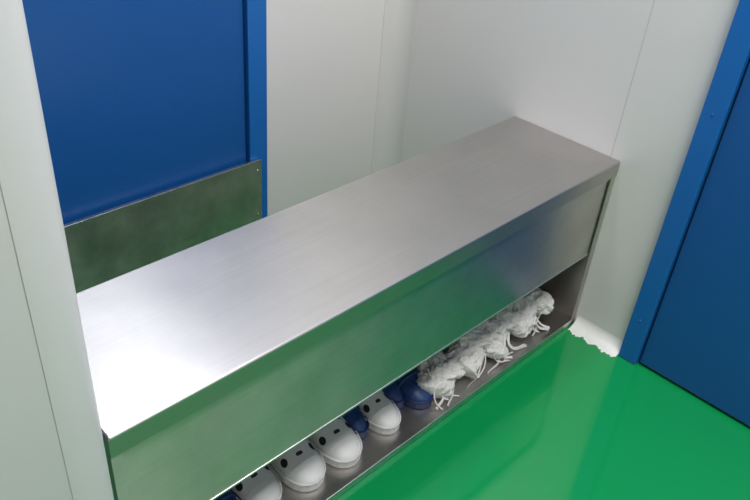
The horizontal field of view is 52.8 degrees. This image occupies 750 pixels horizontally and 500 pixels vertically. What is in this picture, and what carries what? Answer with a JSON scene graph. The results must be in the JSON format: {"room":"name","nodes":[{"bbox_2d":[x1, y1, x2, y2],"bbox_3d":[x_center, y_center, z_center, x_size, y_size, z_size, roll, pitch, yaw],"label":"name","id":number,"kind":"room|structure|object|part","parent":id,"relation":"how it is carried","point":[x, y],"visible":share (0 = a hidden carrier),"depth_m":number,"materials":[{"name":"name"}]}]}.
{"room":"cleanroom changing room","nodes":[
{"label":"cleanroom changing room","id":0,"kind":"room"},
{"bbox_2d":[0,186,72,499],"bbox_3d":[-0.758,-0.115,-0.008,1.340,2.400,0.064,-26,45,-38],"label":"wall partition","id":1,"kind":"structure","parent":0,"point":[32,464],"depth_m":0.69,"materials":[{"name":"white paint"}]},
{"bbox_2d":[0,0,113,499],"bbox_3d":[-0.261,-0.360,0.419,0.060,2.400,0.065,-26,45,-38],"label":"trim","id":2,"kind":"structure","parent":1,"relation":"attached to","point":[27,178],"depth_m":0.64,"materials":[{"name":"white paint"}]},
{"bbox_2d":[266,0,384,215],"bbox_3d":[-0.850,-0.678,0.808,2.800,2.400,0.100,-26,45,-38],"label":"wall","id":3,"kind":"structure","parent":0,"point":[323,56],"depth_m":1.86,"materials":[{"name":"white paint"}]},
{"bbox_2d":[22,0,245,224],"bbox_3d":[-0.558,-0.640,1.101,0.867,2.038,0.008,-26,45,-38],"label":"leaf","id":4,"kind":"object","parent":3,"relation":"attached to","point":[139,99],"visible":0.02,"depth_m":1.48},
{"bbox_2d":[242,0,267,217],"bbox_3d":[-0.224,-0.819,1.368,0.050,2.099,0.022,-26,45,-38],"label":"frame","id":5,"kind":"object","parent":3,"relation":"attached to","point":[254,11],"visible":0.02,"depth_m":1.66,"materials":[{"name":"blue metal"}]},
{"bbox_2d":[371,0,418,173],"bbox_3d":[0.110,-1.086,1.539,0.058,2.400,0.060,-26,45,-38],"label":"trim","id":6,"kind":"structure","parent":3,"relation":"attached to","point":[400,16],"depth_m":1.99,"materials":[{"name":"white paint"}]},
{"bbox_2d":[336,323,749,499],"bbox_3d":[-0.008,0.948,0.759,2.800,0.100,2.777,-26,45,-38],"label":"floor","id":7,"kind":"structure","parent":0,"point":[573,420],"depth_m":1.54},
{"bbox_2d":[64,158,261,292],"bbox_3d":[-0.612,0.084,1.569,0.935,0.324,0.011,-26,45,-38],"label":"kick plate","id":8,"kind":"object","parent":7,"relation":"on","point":[106,245],"visible":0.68,"depth_m":1.64,"materials":[{"name":"metal"}]},
{"bbox_2d":[76,116,619,499],"bbox_3d":[-0.011,0.140,1.457,1.182,0.449,0.281,-26,45,-38],"label":"bench","id":9,"kind":"object","parent":7,"relation":"on","point":[212,360],"visible":0.84,"depth_m":1.23,"materials":[{"name":"metal"}]},
{"bbox_3d":[-0.430,0.349,1.099,0.002,0.442,0.273,-26,45,-38],"label":"panel","id":10,"kind":"part","parent":9,"relation":"part of","materials":[{"name":"metal"}]},
{"bbox_3d":[-0.330,0.418,1.034,0.016,0.415,0.004,-26,45,-38],"label":"post","id":11,"kind":"part","parent":9,"relation":"part of","materials":[{"name":"metal"}]},
{"bbox_2d":[215,489,240,499],"bbox_3d":[-0.321,0.414,1.329,0.258,0.069,0.101,30,41,32],"label":"clog","id":12,"kind":"object","parent":9,"relation":"on","point":[228,495],"visible":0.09,"depth_m":1.31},
{"bbox_2d":[230,464,281,499],"bbox_3d":[-0.266,0.377,1.388,0.258,0.074,0.091,30,41,32],"label":"shoe","id":13,"kind":"object","parent":9,"relation":"on","point":[265,484],"visible":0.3,"depth_m":1.34,"materials":[{"name":"white rubber"}]},
{"bbox_2d":[269,439,325,491],"bbox_3d":[-0.186,0.349,1.439,0.093,0.074,0.258,-25,44,-36],"label":"shoe","id":14,"kind":"object","parent":9,"relation":"on","point":[302,468],"visible":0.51,"depth_m":1.38,"materials":[{"name":"white rubber"}]},
{"bbox_2d":[308,416,362,467],"bbox_3d":[-0.119,0.321,1.490,0.093,0.074,0.258,-25,44,-36],"label":"shoe","id":15,"kind":"object","parent":9,"relation":"on","point":[338,444],"visible":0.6,"depth_m":1.44,"materials":[{"name":"white rubber"}]},
{"bbox_2d":[342,406,368,438],"bbox_3d":[-0.081,0.299,1.531,0.061,0.069,0.197,-23,43,-35],"label":"clog","id":16,"kind":"object","parent":9,"relation":"on","point":[354,417],"visible":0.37,"depth_m":1.49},
{"bbox_2d":[358,390,400,434],"bbox_3d":[-0.040,0.277,1.564,0.081,0.074,0.258,-25,44,-37],"label":"shoe","id":17,"kind":"object","parent":9,"relation":"on","point":[383,416],"visible":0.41,"depth_m":1.51,"materials":[{"name":"white rubber"}]},
{"bbox_2d":[382,381,405,408],"bbox_3d":[-0.027,0.243,1.621,0.069,0.069,0.258,-26,45,-38],"label":"clog","id":18,"kind":"object","parent":9,"relation":"on","point":[393,391],"visible":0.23,"depth_m":1.56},
{"bbox_2d":[396,368,432,408],"bbox_3d":[0.031,0.241,1.632,0.083,0.069,0.258,-24,44,-36],"label":"clog","id":19,"kind":"object","parent":9,"relation":"on","point":[416,397],"visible":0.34,"depth_m":1.57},
{"bbox_2d":[280,308,573,499],"bbox_3d":[-0.025,0.318,1.576,1.178,0.019,0.274,-26,45,-38],"label":"shelf","id":20,"kind":"object","parent":9,"relation":"on","point":[377,449],"depth_m":1.55,"materials":[{"name":"metal"}]},
{"bbox_2d":[416,342,471,409],"bbox_3d":[0.106,0.210,1.658,0.250,0.102,0.186,30,41,32],"label":"boot","id":21,"kind":"object","parent":9,"relation":"on","point":[438,375],"visible":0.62,"depth_m":1.59,"materials":[{"name":"white fabric"}]},
{"bbox_2d":[442,323,509,387],"bbox_3d":[0.176,0.179,1.718,0.162,0.098,0.255,-26,45,-38],"label":"boot","id":22,"kind":"object","parent":9,"relation":"on","point":[478,340],"visible":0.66,"depth_m":1.65,"materials":[{"name":"white fabric"}]},
{"bbox_2d":[484,304,526,359],"bbox_3d":[0.241,0.141,1.772,0.250,0.108,0.167,30,41,32],"label":"boot","id":23,"kind":"object","parent":9,"relation":"on","point":[507,320],"visible":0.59,"depth_m":1.71,"materials":[{"name":"white fabric"}]},
{"bbox_2d":[511,288,553,337],"bbox_3d":[0.312,0.102,1.838,0.146,0.110,0.249,-21,42,-34],"label":"boot","id":24,"kind":"object","parent":9,"relation":"on","point":[537,302],"visible":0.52,"depth_m":1.77,"materials":[{"name":"white fabric"}]},
{"bbox_3d":[0.409,-0.064,1.820,0.002,0.442,0.273,-26,45,-38],"label":"panel","id":25,"kind":"part","parent":9,"relation":"part of","materials":[{"name":"metal"}]},
{"bbox_3d":[0.499,0.011,1.746,0.016,0.415,0.004,-26,45,-38],"label":"post","id":26,"kind":"part","parent":9,"relation":"part of","materials":[{"name":"metal"}]},
{"bbox_2d":[402,0,738,339],"bbox_3d":[1.046,-0.555,0.882,0.101,2.400,2.577,-26,45,-38],"label":"wall","id":27,"kind":"structure","parent":0,"point":[628,82],"depth_m":1.64,"materials":[{"name":"white paint"}]},
{"bbox_2d":[568,315,622,356],"bbox_3d":[0.526,0.207,1.806,0.044,0.029,0.130,-26,45,-38],"label":"trim","id":28,"kind":"structure","parent":27,"relation":"attached to","point":[608,343],"depth_m":1.81,"materials":[{"name":"white plastic"}]},
{"bbox_2d":[618,0,749,364],"bbox_3d":[0.673,-0.610,1.185,0.022,2.094,0.045,-26,45,-38],"label":"frame","id":29,"kind":"object","parent":27,"relation":"attached to","point":[735,55],"visible":1,"depth_m":1.49,"materials":[{"name":"blue metal"}]},
{"bbox_2d":[639,59,749,426],"bbox_3d":[0.991,-0.396,0.953,0.003,2.050,0.850,-26,45,-38],"label":"gap","id":30,"kind":"object","parent":27,"relation":"attached to","point":[749,59],"visible":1,"depth_m":1.57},
{"bbox_2d":[640,62,749,425],"bbox_3d":[0.988,-0.395,0.948,0.008,2.038,0.842,-26,45,-38],"label":"leaf","id":31,"kind":"object","parent":27,"relation":"attached to","point":[699,338],"visible":1,"depth_m":1.56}
]}

